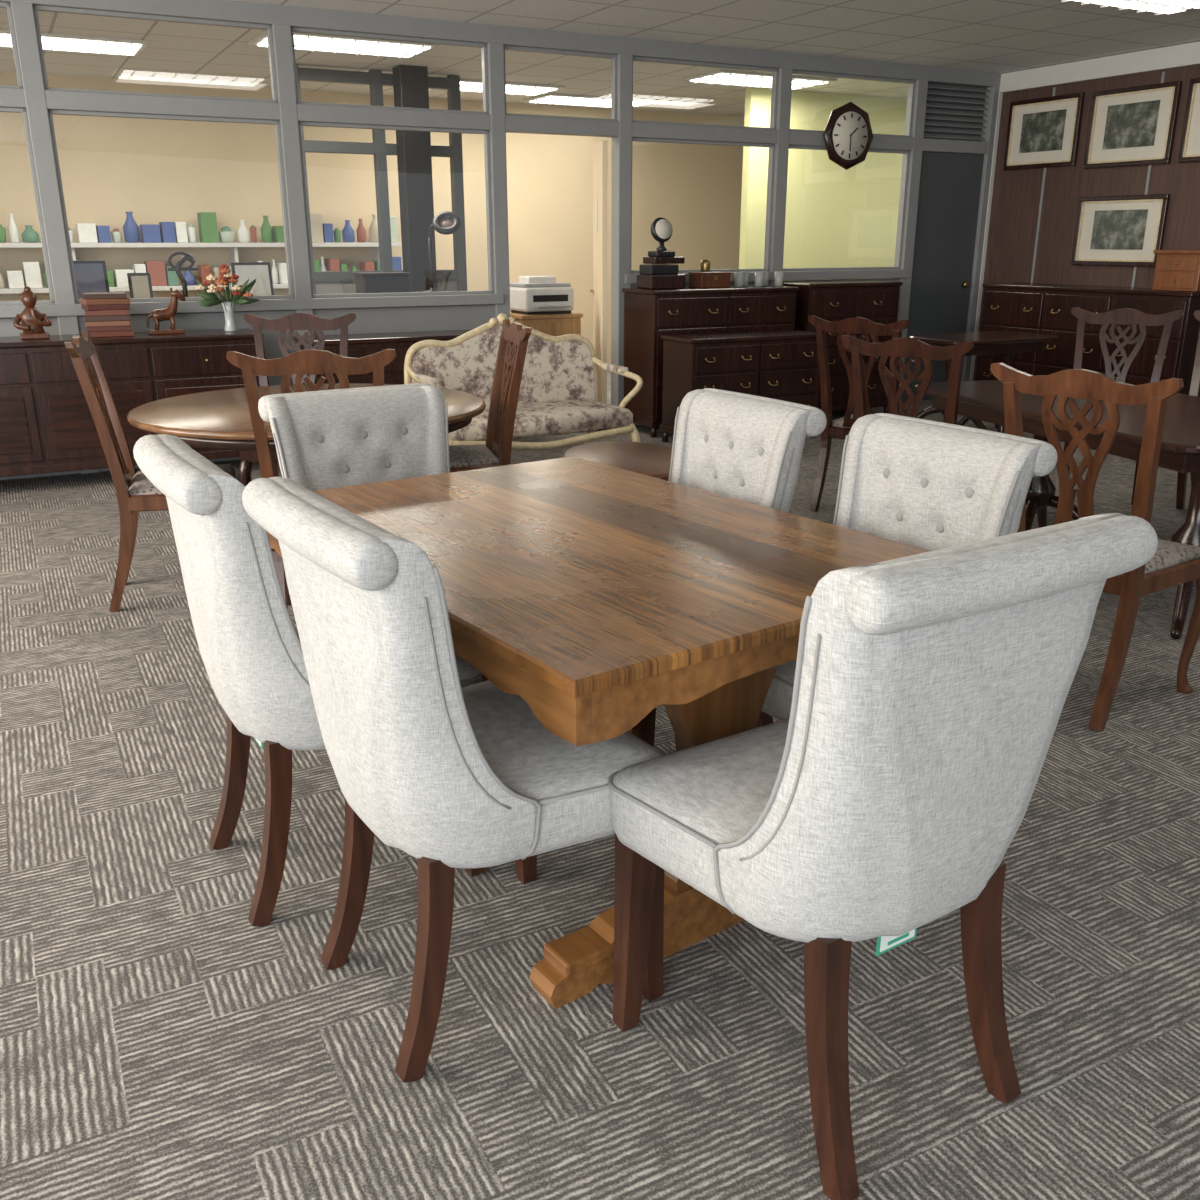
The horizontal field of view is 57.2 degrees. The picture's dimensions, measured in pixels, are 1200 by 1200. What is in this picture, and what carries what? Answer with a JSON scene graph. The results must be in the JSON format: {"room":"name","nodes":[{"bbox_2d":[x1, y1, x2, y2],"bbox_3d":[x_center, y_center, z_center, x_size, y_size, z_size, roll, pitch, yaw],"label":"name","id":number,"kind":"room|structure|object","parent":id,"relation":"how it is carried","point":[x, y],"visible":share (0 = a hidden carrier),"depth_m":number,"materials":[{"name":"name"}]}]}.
{"room":"store","nodes":[
{"label":"store","id":0,"kind":"room"},
{"bbox_2d":[0,72,743,363],"bbox_3d":[-2.633,-3.625,11.139,12.000,2.770,0.103,-9,20,-26],"label":"wall","id":1,"kind":"structure","parent":0,"point":[156,170],"depth_m":10.98,"materials":[{"name":"beige paint"}]},
{"bbox_2d":[296,64,466,293],"bbox_3d":[-1.902,-3.165,9.732,1.490,2.770,0.090,-9,20,-26],"label":"wall","id":2,"kind":"structure","parent":0,"point":[324,282],"depth_m":9.57,"materials":[{"name":"grey paint"}]},
{"bbox_2d":[0,0,1002,479],"bbox_3d":[-1.171,-2.481,7.624,10.500,2.780,0.161,-9,20,-26],"label":"wall","id":3,"kind":"structure","parent":0,"point":[381,314],"depth_m":7.51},
{"bbox_2d":[0,2,22,87],"bbox_3d":[-3.873,-3.031,5.933,1.300,0.445,0.051,-9,20,-27],"label":"window","id":4,"kind":"structure","parent":3,"relation":"in","point":[2,4],"depth_m":6.20,"materials":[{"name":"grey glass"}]},
{"bbox_2d":[0,107,54,304],"bbox_3d":[-3.873,-2.213,6.200,1.300,1.085,0.051,-9,20,-27],"label":"window","id":5,"kind":"structure","parent":3,"relation":"in","point":[23,111],"depth_m":6.46,"materials":[{"name":"grey metal"}]},
{"bbox_2d":[33,5,277,102],"bbox_3d":[-2.618,-3.238,6.567,1.323,0.445,0.050,-9,20,-27],"label":"window","id":6,"kind":"structure","parent":3,"relation":"in","point":[36,8],"depth_m":6.51,"materials":[{"name":"grey metal"}]},
{"bbox_2d":[48,109,293,303],"bbox_3d":[-2.618,-2.421,6.834,1.323,1.085,0.050,-9,20,-27],"label":"window","id":7,"kind":"structure","parent":3,"relation":"in","point":[276,123],"depth_m":6.79,"materials":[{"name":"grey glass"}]},
{"bbox_2d":[291,27,488,113],"bbox_3d":[-1.355,-3.447,7.205,1.317,0.445,0.051,-9,20,-26],"label":"window","id":8,"kind":"structure","parent":3,"relation":"in","point":[482,46],"depth_m":7.19,"materials":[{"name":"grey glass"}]},
{"bbox_2d":[298,121,493,297],"bbox_3d":[-1.355,-2.629,7.473,1.317,1.085,0.051,-9,20,-26],"label":"window","id":9,"kind":"structure","parent":3,"relation":"in","point":[315,124],"depth_m":7.52,"materials":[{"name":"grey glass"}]},
{"bbox_2d":[504,45,616,120],"bbox_3d":[-0.282,-3.624,7.747,0.893,0.445,0.050,-9,20,-27],"label":"window","id":10,"kind":"structure","parent":3,"relation":"in","point":[613,58],"depth_m":7.78,"materials":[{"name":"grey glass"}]},
{"bbox_2d":[590,141,607,402],"bbox_3d":[-0.014,-2.522,8.842,0.065,2.100,0.860,-2,18,-5],"label":"door","id":11,"kind":"structure","parent":3,"relation":"in","point":[600,152],"depth_m":8.59,"materials":[{"name":"beige wood"}]},
{"bbox_2d":[631,137,774,273],"bbox_3d":[0.789,-3.043,8.537,1.313,0.960,0.050,-9,20,-27],"label":"window","id":12,"kind":"structure","parent":3,"relation":"in","point":[771,147],"depth_m":8.70,"materials":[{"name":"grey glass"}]},
{"bbox_2d":[632,56,778,129],"bbox_3d":[0.789,-3.801,8.289,1.313,0.445,0.050,-9,20,-27],"label":"window","id":13,"kind":"structure","parent":3,"relation":"in","point":[643,59],"depth_m":8.33,"materials":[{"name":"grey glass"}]},
{"bbox_2d":[783,145,909,270],"bbox_3d":[2.035,-3.248,9.166,1.290,0.960,0.051,-9,20,-26],"label":"window","id":14,"kind":"structure","parent":3,"relation":"in","point":[906,153],"depth_m":9.36,"materials":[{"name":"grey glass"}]},
{"bbox_2d":[823,102,872,169],"bbox_3d":[2.009,-3.739,8.864,0.510,0.510,0.044,-9,20,-27],"label":"wall clock","id":15,"kind":"object","parent":3,"relation":"attached to","point":[848,135],"visible":1,"depth_m":8.84,"materials":[{"name":"plastic"}]},
{"bbox_2d":[790,70,914,136],"bbox_3d":[2.035,-4.007,8.919,1.290,0.445,0.051,-9,20,-26],"label":"window","id":16,"kind":"structure","parent":3,"relation":"in","point":[911,83],"depth_m":9.01,"materials":[{"name":"grey metal"}]},
{"bbox_2d":[902,151,983,401],"bbox_3d":[3.046,-2.857,9.836,0.750,2.120,0.090,-9,20,-27],"label":"door","id":17,"kind":"structure","parent":3,"relation":"in","point":[950,183],"depth_m":9.75,"materials":[{"name":"grey metal"}]},
{"bbox_2d":[924,83,989,140],"bbox_3d":[3.030,-4.178,9.435,0.800,0.440,0.073,-9,20,-27],"label":"air vent","id":18,"kind":"object","parent":3,"relation":"in","point":[953,112],"visible":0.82,"depth_m":9.44,"materials":[{"name":"grey metal"}]},
{"bbox_2d":[0,370,1199,1199],"bbox_3d":[0.000,-0.175,5.203,26.000,0.100,26.000,0,18,0],"label":"floor","id":19,"kind":"structure","parent":0,"point":[157,1042],"depth_m":2.17,"materials":[{"name":"carpet"}]},
{"bbox_2d":[0,328,263,476],"bbox_3d":[-3.312,-1.096,6.474,2.600,0.860,0.480,-9,20,-27],"label":"sideboard","id":20,"kind":"object","parent":19,"relation":"on","point":[47,425],"visible":0.59,"depth_m":6.40,"materials":[{"name":"brown wood"}]},
{"bbox_2d":[13,286,51,338],"bbox_3d":[-3.271,-1.652,6.322,0.198,0.290,0.121,-9,20,-26],"label":"figurine","id":21,"kind":"object","parent":20,"relation":"on","point":[32,320],"visible":1,"depth_m":6.30,"materials":[{"name":"brown wood"}]},
{"bbox_2d":[80,292,133,337],"bbox_3d":[-2.919,-1.691,6.513,0.265,0.245,0.206,-9,20,-26],"label":"books","id":22,"kind":"object","parent":20,"relation":"on","point":[107,314],"visible":0.97,"depth_m":6.44,"materials":[{"name":"brown paper"}]},
{"bbox_2d":[146,288,185,334],"bbox_3d":[-2.627,-1.749,6.656,0.242,0.268,0.090,-9,20,-27],"label":"horse figurine","id":23,"kind":"object","parent":20,"relation":"on","point":[168,313],"visible":1,"depth_m":6.64,"materials":[{"name":"brown wood"}]},
{"bbox_2d":[195,264,258,331],"bbox_3d":[-2.301,-1.868,6.799,0.380,0.405,0.379,-9,20,-27],"label":"vase","id":24,"kind":"object","parent":20,"relation":"on","point":[241,292],"visible":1,"depth_m":6.74,"materials":[{"name":"white ceramic"}]},
{"bbox_2d":[64,331,242,611],"bbox_3d":[-1.742,-0.532,4.452,0.570,1.064,0.552,-6,19,-17],"label":"dining chair","id":25,"kind":"object","parent":19,"relation":"on","point":[135,493],"visible":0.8,"depth_m":4.28,"materials":[{"name":"brown wood"}]},
{"bbox_2d":[0,243,400,295],"bbox_3d":[-4.811,-2.517,9.985,6.200,1.380,0.360,-9,20,-27],"label":"wall shelf","id":26,"kind":"object","parent":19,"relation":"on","point":[232,247],"visible":0.2,"depth_m":10.11,"materials":[{"name":"white wood"}]},
{"bbox_2d":[0,212,397,242],"bbox_3d":[-4.713,-3.309,9.757,5.986,0.266,0.201,-9,20,-27],"label":"shelf items","id":27,"kind":"object","parent":26,"relation":"on","point":[163,232],"visible":0.9,"depth_m":10.18},
{"bbox_2d":[0,257,401,288],"bbox_3d":[-4.705,-2.944,9.880,6.010,0.255,0.201,-9,20,-26],"label":"packaged goods","id":28,"kind":"object","parent":26,"relation":"on","point":[160,275],"visible":0.48,"depth_m":10.14},
{"bbox_2d":[239,313,355,486],"bbox_3d":[-1.473,-0.854,5.437,0.552,1.064,0.570,-2,18,-7],"label":"dining chair","id":29,"kind":"object","parent":19,"relation":"on","point":[296,321],"visible":0.32,"depth_m":5.53,"materials":[{"name":"red wood"}]},
{"bbox_2d":[127,383,485,450],"bbox_3d":[-1.200,-0.464,4.709,1.440,0.744,1.440,0,18,0],"label":"round dining table","id":30,"kind":"object","parent":19,"relation":"on","point":[218,419],"visible":0.24,"depth_m":4.35,"materials":[{"name":"brown wood"}]},
{"bbox_2d":[133,434,484,926],"bbox_3d":[-0.639,0.141,2.481,0.607,1.006,0.551,-11,21,-29],"label":"upholstered dining chair","id":31,"kind":"object","parent":19,"relation":"on","point":[249,644],"visible":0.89,"depth_m":2.21,"materials":[{"name":"fabric"}]},
{"bbox_2d":[226,349,395,606],"bbox_3d":[-1.004,-0.414,4.089,0.552,1.064,0.570,-3,18,-9],"label":"dining chair","id":32,"kind":"object","parent":19,"relation":"on","point":[311,361],"visible":0.23,"depth_m":3.70,"materials":[{"name":"brown wood"}]},
{"bbox_2d":[258,383,449,490],"bbox_3d":[-0.597,-0.089,3.209,0.551,0.991,0.607,-12,22,-32],"label":"upholstered dining chair","id":33,"kind":"object","parent":19,"relation":"on","point":[336,438],"visible":0.43,"depth_m":3.21,"materials":[{"name":"fabric"}]},
{"bbox_2d":[293,329,472,384],"bbox_3d":[-1.325,-1.395,7.488,1.350,0.800,0.440,-9,20,-27],"label":"base cabinet","id":34,"kind":"object","parent":19,"relation":"on","point":[359,345],"visible":0.1,"depth_m":7.17,"materials":[{"name":"brown wood"}]},
{"bbox_2d":[392,65,436,291],"bbox_3d":[-1.580,-3.113,9.572,0.240,2.768,0.200,-9,20,-27],"label":"steel column","id":35,"kind":"structure","parent":19,"relation":"on","point":[410,83],"depth_m":9.35,"materials":[{"name":"grey metal"}]},
{"bbox_2d":[242,477,665,1082],"bbox_3d":[-0.253,0.281,2.053,0.607,1.006,0.562,-12,21,-32],"label":"upholstered dining chair","id":36,"kind":"object","parent":19,"relation":"on","point":[449,776],"visible":1,"depth_m":1.83,"materials":[{"name":"fabric"}]},
{"bbox_2d":[449,319,531,472],"bbox_3d":[-0.631,-0.702,4.971,0.570,1.064,0.552,-5,19,-14],"label":"dining chair","id":37,"kind":"object","parent":19,"relation":"on","point":[496,451],"visible":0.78,"depth_m":4.87,"materials":[{"name":"brown wood"}]},
{"bbox_2d":[404,313,642,449],"bbox_3d":[-0.455,-1.159,6.469,1.318,0.997,0.697,-9,20,-26],"label":"settee","id":38,"kind":"object","parent":19,"relation":"on","point":[558,393],"visible":0.64,"depth_m":6.50,"materials":[{"name":"fabric"}]},
{"bbox_2d":[510,312,582,335],"bbox_3d":[-0.468,-1.884,8.901,0.530,0.850,0.459,-9,20,-27],"label":"cabinet","id":39,"kind":"object","parent":19,"relation":"on","point":[567,323],"visible":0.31,"depth_m":8.62,"materials":[{"name":"brown wood"}]},
{"bbox_2d":[510,276,573,314],"bbox_3d":[-0.451,-2.412,8.696,0.420,0.280,0.440,-9,20,-26],"label":"printer","id":40,"kind":"object","parent":39,"relation":"on","point":[532,295],"depth_m":8.60,"materials":[{"name":"white plastic"}]},
{"bbox_2d":[267,456,930,1008],"bbox_3d":[-0.058,0.205,2.639,1.040,0.770,1.500,-13,22,-34],"label":"dining table","id":41,"kind":"object","parent":19,"relation":"on","point":[599,596],"visible":0.49,"depth_m":2.18,"materials":[{"name":"brown wood"}]},
{"bbox_2d":[562,441,671,480],"bbox_3d":[0.120,-0.428,5.047,0.580,0.461,0.870,-3,18,-9],"label":"oval coffee table","id":42,"kind":"object","parent":19,"relation":"on","point":[652,460],"visible":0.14,"depth_m":5.01,"materials":[{"name":"brown wood"}]},
{"bbox_2d":[622,285,798,437],"bbox_3d":[0.854,-1.867,8.513,1.300,1.060,0.505,-9,20,-27],"label":"dresser","id":43,"kind":"object","parent":19,"relation":"on","point":[649,314],"visible":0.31,"depth_m":8.18,"materials":[{"name":"brown wood"}]},
{"bbox_2d":[637,217,685,288],"bbox_3d":[0.454,-2.559,8.114,0.300,0.502,0.220,-9,20,-27],"label":"mirror","id":44,"kind":"object","parent":43,"relation":"on","point":[659,270],"visible":1,"depth_m":8.07,"materials":[{"name":"brown wood"}]},
{"bbox_2d":[688,271,731,287],"bbox_3d":[0.830,-2.426,8.332,0.270,0.112,0.190,-9,20,-27],"label":"trinket box","id":45,"kind":"object","parent":43,"relation":"on","point":[717,279],"visible":1,"depth_m":8.26,"materials":[{"name":"brown wood"}]},
{"bbox_2d":[700,259,710,271],"bbox_3d":[0.808,-2.513,8.459,0.080,0.200,0.078,-9,20,-27],"label":"goblet","id":46,"kind":"object","parent":45,"relation":"on","point":[705,264],"visible":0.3,"depth_m":8.42,"materials":[{"name":"gold metal"}]},
{"bbox_2d":[734,271,783,286],"bbox_3d":[1.220,-2.502,8.567,0.456,0.110,0.144,-9,20,-27],"label":"glass tumblers","id":47,"kind":"object","parent":43,"relation":"on","point":[741,278],"visible":1,"depth_m":8.52,"materials":[{"name":"clear glass"}]},
{"bbox_2d":[632,388,826,746],"bbox_3d":[0.219,-0.049,3.078,0.607,0.996,0.518,-11,21,-29],"label":"upholstered dining chair","id":48,"kind":"object","parent":19,"relation":"on","point":[740,446],"visible":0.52,"depth_m":2.99,"materials":[{"name":"fabric"}]},
{"bbox_2d":[660,329,819,441],"bbox_3d":[1.042,-1.548,8.020,1.150,0.760,0.446,-9,20,-27],"label":"dresser","id":49,"kind":"object","parent":19,"relation":"on","point":[783,365],"visible":0.59,"depth_m":7.80,"materials":[{"name":"brown wood"}]},
{"bbox_2d":[783,280,902,412],"bbox_3d":[1.948,-2.064,9.085,0.950,1.080,0.476,-9,20,-27],"label":"dresser","id":50,"kind":"object","parent":19,"relation":"on","point":[832,301],"visible":0.48,"depth_m":8.83,"materials":[{"name":"brown wood"}]},
{"bbox_2d":[808,315,926,511],"bbox_3d":[1.470,-0.995,5.900,0.552,1.043,0.570,15,23,38],"label":"dining chair","id":51,"kind":"object","parent":19,"relation":"on","point":[839,428],"visible":0.31,"depth_m":5.71,"materials":[{"name":"red wood"}]},
{"bbox_2d":[608,513,1157,1199],"bbox_3d":[0.407,0.343,1.825,0.578,1.031,0.631,-11,21,-31],"label":"upholstered dining chair","id":52,"kind":"object","parent":19,"relation":"on","point":[931,689],"visible":1,"depth_m":1.57,"materials":[{"name":"fabric"}]},
{"bbox_2d":[841,335,973,424],"bbox_3d":[1.405,-0.652,4.867,0.552,1.032,0.570,12,22,33],"label":"dining chair","id":53,"kind":"object","parent":19,"relation":"on","point":[905,347],"visible":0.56,"depth_m":4.55,"materials":[{"name":"red wood"}]},
{"bbox_2d":[761,413,1057,720],"bbox_3d":[0.614,0.106,2.603,0.607,0.996,0.540,-11,21,-29],"label":"upholstered dining chair","id":54,"kind":"object","parent":19,"relation":"on","point":[921,483],"visible":0.38,"depth_m":2.53,"materials":[{"name":"fabric"}]},
{"bbox_2d":[908,331,1057,432],"bbox_3d":[2.750,-1.544,8.017,1.103,0.747,0.600,-9,20,-27],"label":"side table","id":55,"kind":"object","parent":19,"relation":"on","point":[1006,344],"visible":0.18,"depth_m":7.83,"materials":[{"name":"brown wood"}]},
{"bbox_2d":[914,380,1199,638],"bbox_3d":[2.180,-0.456,4.690,1.000,0.747,1.800,-5,19,-14],"label":"dining table","id":56,"kind":"object","parent":19,"relation":"on","point":[983,400],"visible":0.41,"depth_m":4.34,"materials":[{"name":"brown wood"}]},
{"bbox_2d":[975,283,1199,396],"bbox_3d":[3.915,-1.971,8.848,0.476,1.050,1.950,-9,20,-27],"label":"chest","id":57,"kind":"object","parent":19,"relation":"on","point":[1037,308],"visible":0.42,"depth_m":8.60,"materials":[{"name":"brown wood"}]},
{"bbox_2d":[1152,250,1199,291],"bbox_3d":[4.280,-2.400,8.007,0.305,0.282,0.400,-9,20,-27],"label":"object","id":58,"kind":"object","parent":57,"relation":"on","point":[1175,270],"visible":1,"depth_m":7.94,"materials":[{"name":"brown wood"}]},
{"bbox_2d":[990,363,1199,731],"bbox_3d":[1.565,-0.202,3.441,0.570,1.064,0.552,-15,23,-39],"label":"dining chair","id":59,"kind":"object","parent":19,"relation":"on","point":[1173,564],"visible":0.75,"depth_m":3.23,"materials":[{"name":"brown wood"}]},
{"bbox_2d":[1036,307,1183,513],"bbox_3d":[2.691,-0.987,5.843,0.552,1.064,0.570,10,21,28],"label":"dining chair","id":60,"kind":"object","parent":19,"relation":"on","point":[1124,316],"visible":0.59,"depth_m":5.92,"materials":[{"name":"red wood"}]},
{"bbox_2d":[1176,310,1199,508],"bbox_3d":[3.154,-0.902,5.584,0.552,1.064,0.570,16,24,39],"label":"dining chair","id":61,"kind":"object","parent":19,"relation":"on","point":[1195,382],"visible":0.16,"depth_m":5.79,"materials":[{"name":"red wood"}]},
{"bbox_3d":[-3.448,-1.417,7.199,5.400,1.020,0.500,-9,20,-27],"label":"countertop","id":62,"kind":"structure","parent":19,"relation":"on","visible":0},
{"bbox_2d":[73,260,109,298],"bbox_3d":[-3.284,-2.047,7.072,0.220,0.258,0.121,-9,20,-27],"label":"photo frame","id":63,"kind":"object","parent":62,"relation":"on","point":[91,276],"visible":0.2,"depth_m":7.04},
{"bbox_2d":[127,273,153,297],"bbox_3d":[-3.019,-2.054,7.218,0.140,0.179,0.121,-9,20,-27],"label":"photo frame","id":64,"kind":"object","parent":62,"relation":"on","point":[140,285],"visible":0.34,"depth_m":7.17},
{"bbox_2d":[168,252,198,296],"bbox_3d":[-2.753,-2.143,7.279,0.190,0.309,0.100,-9,20,-27],"label":"ornament","id":65,"kind":"object","parent":62,"relation":"on","point":[177,268],"visible":0.87,"depth_m":7.25,"materials":[{"name":"grey metal"}]},
{"bbox_2d":[231,262,273,295],"bbox_3d":[-2.383,-2.187,7.530,0.260,0.238,0.121,-9,20,-26],"label":"photo frame","id":66,"kind":"object","parent":62,"relation":"on","point":[260,271],"visible":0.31,"depth_m":7.50,"materials":[{"name":"white paper"}]},
{"bbox_2d":[353,272,410,292],"bbox_3d":[-1.576,-2.288,7.961,0.360,0.160,0.240,-9,20,-27],"label":"storage box","id":67,"kind":"object","parent":62,"relation":"on","point":[365,282],"visible":0.78,"depth_m":7.87,"materials":[{"name":"grey plastic"}]},
{"bbox_2d":[416,211,460,291],"bbox_3d":[-1.195,-2.549,8.080,0.335,0.582,0.255,-9,20,-27],"label":"lamp","id":68,"kind":"object","parent":62,"relation":"on","point":[446,222],"visible":0.94,"depth_m":8.02,"materials":[{"name":"silver metal"}]},
{"bbox_2d":[0,0,1199,116],"bbox_3d":[1.000,-3.214,5.262,22.000,0.100,20.000,0,18,0],"label":"ceiling","id":69,"kind":"structure","parent":0,"point":[999,36],"depth_m":7.93,"materials":[{"name":"tile"}]},
{"bbox_2d":[0,29,149,56],"bbox_3d":[-3.940,-4.008,7.916,1.240,0.037,0.620,-9,20,-27],"label":"ceiling light fixture","id":70,"kind":"object","parent":69,"relation":"attached to","point":[50,41],"depth_m":7.91,"materials":[{"name":"white plastic"}]},
{"bbox_2d":[249,30,439,58],"bbox_3d":[-1.860,-4.039,8.012,1.240,0.037,0.620,-9,20,-27],"label":"ceiling light fixture","id":71,"kind":"object","parent":69,"relation":"attached to","point":[305,41],"depth_m":7.96,"materials":[{"name":"white plastic"}]},
{"bbox_2d":[428,77,564,95],"bbox_3d":[-1.020,-4.763,10.226,1.240,0.037,0.620,-9,20,-27],"label":"ceiling light fixture","id":72,"kind":"object","parent":69,"relation":"attached to","point":[473,85],"depth_m":10.20,"materials":[{"name":"white plastic"}]},
{"bbox_2d":[523,93,657,107],"bbox_3d":[-0.100,-5.105,11.272,1.240,0.037,0.620,-9,20,-27],"label":"ceiling light fixture","id":73,"kind":"object","parent":69,"relation":"attached to","point":[548,98],"depth_m":11.13,"materials":[{"name":"white plastic"}]},
{"bbox_2d":[682,69,836,88],"bbox_3d":[1.420,-4.623,9.798,1.240,0.037,0.620,-9,20,-27],"label":"ceiling light fixture","id":74,"kind":"object","parent":69,"relation":"attached to","point":[727,77],"depth_m":9.69,"materials":[{"name":"white plastic"}]},
{"bbox_2d":[1062,0,1199,14],"bbox_3d":[3.150,-3.505,6.377,1.240,0.037,0.620,-9,20,-27],"label":"ceiling light fixture","id":75,"kind":"object","parent":69,"relation":"attached to","point":[1158,7],"depth_m":6.58,"materials":[{"name":"white plastic"}]},
{"bbox_2d":[739,87,906,279],"bbox_3d":[2.903,-3.765,11.568,3.400,2.770,0.101,-9,20,-27],"label":"wall","id":76,"kind":"structure","parent":0,"point":[836,216],"depth_m":11.06,"materials":[{"name":"yellow paint"}]},
{"bbox_2d":[973,64,1199,380],"bbox_3d":[5.144,-2.288,7.049,0.110,2.770,7.200,-9,20,-27],"label":"wall","id":77,"kind":"structure","parent":0,"point":[1032,224],"depth_m":9.11,"materials":[{"name":"brown wood"}]},
{"bbox_2d":[1003,92,1084,170],"bbox_3d":[3.705,-3.912,9.217,0.030,0.550,0.740,-9,20,-27],"label":"framed picture","id":78,"kind":"object","parent":77,"relation":"attached to","point":[1044,132],"visible":1,"depth_m":9.19,"materials":[{"name":"beige paper"}]},
{"bbox_2d":[969,41,1199,380],"bbox_3d":[5.089,-2.278,7.025,0.050,2.765,7.005,-9,20,-27],"label":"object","id":79,"kind":"structure","parent":77,"relation":"attached to","point":[1188,54],"depth_m":8.79,"materials":[{"name":"grey paint"}]},
{"bbox_2d":[1071,194,1169,266],"bbox_3d":[4.114,-2.927,8.730,0.030,0.530,0.800,-9,20,-27],"label":"framed picture","id":80,"kind":"object","parent":77,"relation":"attached to","point":[1126,230],"visible":0.93,"depth_m":8.71,"materials":[{"name":"beige paper"}]},
{"bbox_2d":[1084,81,1181,168],"bbox_3d":[4.104,-3.660,8.509,0.030,0.570,0.760,-9,20,-27],"label":"framed picture","id":81,"kind":"object","parent":77,"relation":"attached to","point":[1130,126],"visible":1,"depth_m":8.49,"materials":[{"name":"beige paper"}]},
{"bbox_2d":[1178,78,1199,162],"bbox_3d":[4.499,-3.429,7.804,0.030,0.570,0.760,-9,20,-27],"label":"framed picture","id":82,"kind":"object","parent":77,"relation":"attached to","point":[1189,151],"visible":1,"depth_m":8.07,"materials":[{"name":"brown wood"}]}
]}

